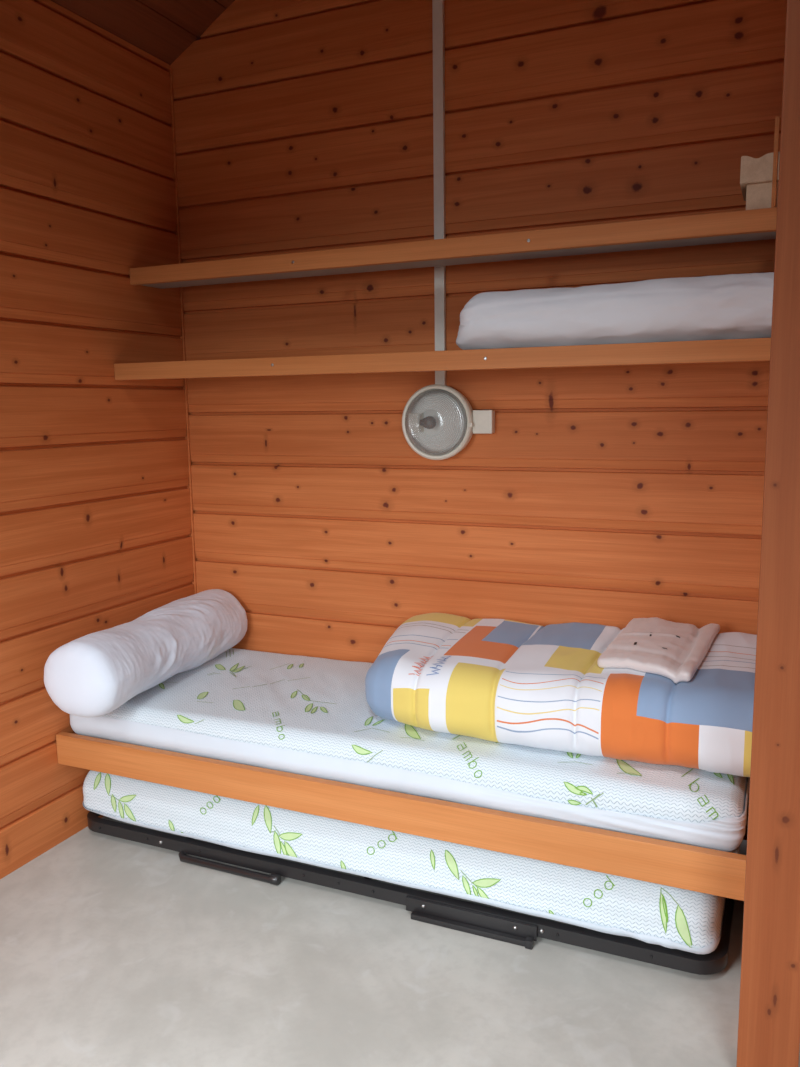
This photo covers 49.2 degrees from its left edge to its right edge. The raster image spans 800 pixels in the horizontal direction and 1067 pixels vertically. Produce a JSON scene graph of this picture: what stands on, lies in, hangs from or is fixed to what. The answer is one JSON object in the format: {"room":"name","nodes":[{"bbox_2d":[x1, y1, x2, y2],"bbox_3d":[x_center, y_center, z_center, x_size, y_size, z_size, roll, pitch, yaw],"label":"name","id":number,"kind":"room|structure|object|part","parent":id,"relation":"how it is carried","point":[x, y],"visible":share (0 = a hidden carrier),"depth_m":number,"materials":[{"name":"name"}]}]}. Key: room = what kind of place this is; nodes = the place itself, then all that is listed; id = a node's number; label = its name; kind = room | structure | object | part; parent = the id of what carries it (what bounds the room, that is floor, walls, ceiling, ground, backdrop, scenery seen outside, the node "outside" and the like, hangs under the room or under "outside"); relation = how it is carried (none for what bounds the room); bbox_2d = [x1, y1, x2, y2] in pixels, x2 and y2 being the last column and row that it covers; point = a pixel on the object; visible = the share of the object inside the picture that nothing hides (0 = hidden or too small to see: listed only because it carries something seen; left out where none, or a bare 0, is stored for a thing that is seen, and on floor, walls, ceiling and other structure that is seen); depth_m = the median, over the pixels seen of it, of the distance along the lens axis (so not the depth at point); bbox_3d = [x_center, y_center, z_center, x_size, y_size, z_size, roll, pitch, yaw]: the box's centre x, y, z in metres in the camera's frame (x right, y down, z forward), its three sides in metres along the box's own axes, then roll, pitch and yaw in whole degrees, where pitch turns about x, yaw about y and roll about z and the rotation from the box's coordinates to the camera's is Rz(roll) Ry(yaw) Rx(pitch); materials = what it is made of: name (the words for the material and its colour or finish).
{"room":"cabin bedroom","nodes":[
{"label":"cabin bedroom","id":0,"kind":"room"},
{"bbox_2d":[0,0,194,878],"bbox_3d":[-1.482,-0.153,1.723,0.090,2.504,3.300,3,9,24],"label":"wall","id":1,"kind":"structure","parent":0,"point":[96,529],"depth_m":2.68,"materials":[{"name":"brown wood"}]},
{"bbox_2d":[170,68,196,593],"bbox_3d":[-0.774,-0.371,3.194,0.006,2.490,0.006,3,9,24],"label":"trim","id":2,"kind":"structure","parent":1,"relation":"attached to","point":[171,77],"depth_m":3.14,"materials":[{"name":"brown wood"}]},
{"bbox_2d":[51,0,234,64],"bbox_3d":[0.183,-1.829,0.726,3.840,1.152,3.700,3,9,24],"label":"ceiling","id":3,"kind":"structure","parent":0,"point":[163,29],"depth_m":2.81,"materials":[{"name":"brown wood"}]},
{"bbox_2d":[0,816,799,1066],"bbox_3d":[0.223,1.202,1.170,3.780,0.060,3.480,3,9,24],"label":"floor","id":4,"kind":"structure","parent":0,"point":[115,951],"depth_m":2.04,"materials":[{"name":"concrete"}]},
{"bbox_2d":[87,811,734,974],"bbox_3d":[-0.022,0.931,2.645,1.928,0.054,0.640,3,9,24],"label":"frame","id":5,"kind":"object","parent":4,"relation":"on","point":[464,916],"visible":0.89,"depth_m":2.26,"materials":[{"name":"black paint"}]},
{"bbox_2d":[83,770,725,953],"bbox_3d":[-0.025,0.817,2.644,1.919,0.183,0.629,3,9,24],"label":"mattress","id":6,"kind":"object","parent":5,"relation":"on","point":[670,917],"visible":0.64,"depth_m":2.28,"materials":[{"name":"white fabric"}]},
{"bbox_2d":[109,795,678,904],"bbox_3d":[-0.122,0.840,2.366,1.683,0.087,0.025,3,9,23],"label":"print","id":7,"kind":"object","parent":6,"relation":"on","point":[483,872],"depth_m":2.32},
{"bbox_2d":[736,0,799,1066],"bbox_3d":[0.709,-0.602,1.499,0.110,3.400,0.094,3,9,24],"label":"wooden post","id":8,"kind":"object","parent":4,"relation":"on","point":[769,1001],"visible":1,"depth_m":1.59,"materials":[{"name":"brown wood"}]},
{"bbox_2d":[167,0,786,839],"bbox_3d":[0.882,-0.834,2.440,3.780,3.496,0.090,3,9,24],"label":"wall","id":9,"kind":"structure","parent":0,"point":[615,496],"depth_m":2.72,"materials":[{"name":"brown wood"}]},
{"bbox_2d":[56,732,745,900],"bbox_3d":[-0.007,0.658,2.612,1.972,0.094,0.718,3,9,24],"label":"frame","id":10,"kind":"object","parent":9,"relation":"attached to","point":[678,865],"visible":0.5,"depth_m":2.19,"materials":[{"name":"brown wood"}]},
{"bbox_2d":[70,648,749,851],"bbox_3d":[-0.005,0.562,2.612,1.961,0.151,0.688,3,9,24],"label":"mattress","id":11,"kind":"object","parent":10,"relation":"on","point":[296,714],"visible":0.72,"depth_m":2.30,"materials":[{"name":"white fabric"}]},
{"bbox_2d":[44,589,247,717],"bbox_3d":[-0.790,0.364,2.844,0.255,0.231,0.831,2,9,19],"label":"bolster pillow","id":12,"kind":"object","parent":11,"relation":"on","point":[94,674],"visible":1,"depth_m":2.62,"materials":[{"name":"white fabric"}]},
{"bbox_2d":[160,664,732,803],"bbox_3d":[0.019,0.540,2.529,1.787,0.074,0.553,3,9,24],"label":"print","id":13,"kind":"object","parent":11,"relation":"attached to","point":[317,715],"depth_m":2.33,"materials":[{"name":"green fabric"}]},
{"bbox_2d":[365,613,756,776],"bbox_3d":[0.407,0.398,2.439,1.100,0.240,0.602,3,9,24],"label":"duvet","id":14,"kind":"object","parent":11,"relation":"on","point":[506,681],"visible":0.8,"depth_m":2.19,"materials":[{"name":"fabric"}]},
{"bbox_2d":[597,617,719,683],"bbox_3d":[0.690,0.300,2.326,0.243,0.065,0.433,4,9,29],"label":"linens","id":15,"kind":"object","parent":14,"relation":"on","point":[674,651],"visible":1,"depth_m":2.27,"materials":[{"name":"white fabric"}]},
{"bbox_2d":[402,384,473,459],"bbox_3d":[0.117,-0.350,2.754,0.241,0.237,0.092,3,9,24],"label":"wall lamp","id":16,"kind":"object","parent":9,"relation":"attached to","point":[437,419],"visible":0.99,"depth_m":2.76,"materials":[{"name":"beige plastic"}]},
{"bbox_3d":[0.090,-0.350,2.761,0.051,0.042,0.042,3,9,24],"label":"bulb","id":17,"kind":"part","parent":16,"relation":"part of","materials":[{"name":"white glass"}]},
{"bbox_2d":[432,0,445,384],"bbox_3d":[0.118,-1.291,2.651,0.033,1.686,0.016,3,9,24],"label":"cable conduit","id":18,"kind":"object","parent":9,"relation":"attached to","point":[437,5],"visible":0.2,"depth_m":2.67,"materials":[{"name":"white plastic"}]},
{"bbox_2d":[114,338,770,379],"bbox_3d":[0.050,-0.503,2.605,1.972,0.053,0.371,3,9,24],"label":"wall shelf","id":19,"kind":"object","parent":9,"relation":"attached to","point":[751,349],"visible":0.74,"depth_m":2.35,"materials":[{"name":"wood"}]},
{"bbox_2d":[456,272,773,349],"bbox_3d":[0.572,-0.586,2.358,0.823,0.166,0.336,3,9,24],"label":"bedding","id":20,"kind":"object","parent":19,"relation":"on","point":[729,306],"visible":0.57,"depth_m":2.20,"materials":[{"name":"white fabric"}]},
{"bbox_2d":[130,207,776,288],"bbox_3d":[0.062,-0.818,2.598,1.972,0.052,0.254,3,9,24],"label":"wall shelf","id":21,"kind":"object","parent":9,"relation":"attached to","point":[754,224],"visible":0.89,"depth_m":2.42,"materials":[{"name":"wood"}]},
{"bbox_2d":[746,181,777,209],"bbox_3d":[0.919,-0.829,2.200,0.081,0.062,0.195,3,9,24],"label":"wooden block","id":22,"kind":"object","parent":21,"relation":"on","point":[758,195],"visible":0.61,"depth_m":2.12,"materials":[{"name":"wood"}]},
{"bbox_2d":[740,152,779,200],"bbox_3d":[0.910,-0.892,2.191,0.096,0.064,0.202,3,9,24],"label":"wooden block","id":23,"kind":"object","parent":22,"relation":"on","point":[753,170],"visible":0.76,"depth_m":2.10,"materials":[{"name":"wood"}]},
{"bbox_2d":[771,116,779,207],"bbox_3d":[0.894,-0.884,2.083,0.010,0.205,0.005,3,9,24],"label":"wooden strip","id":24,"kind":"object","parent":21,"relation":"on","point":[776,134],"visible":1,"depth_m":2.08,"materials":[{"name":"brown wood"}]},
{"bbox_2d":[473,410,494,433],"bbox_3d":[0.261,-0.348,2.720,0.064,0.073,0.036,3,9,24],"label":"junction box","id":25,"kind":"object","parent":9,"relation":"attached to","point":[483,420],"visible":1,"depth_m":2.70,"materials":[{"name":"beige plastic"}]}
]}

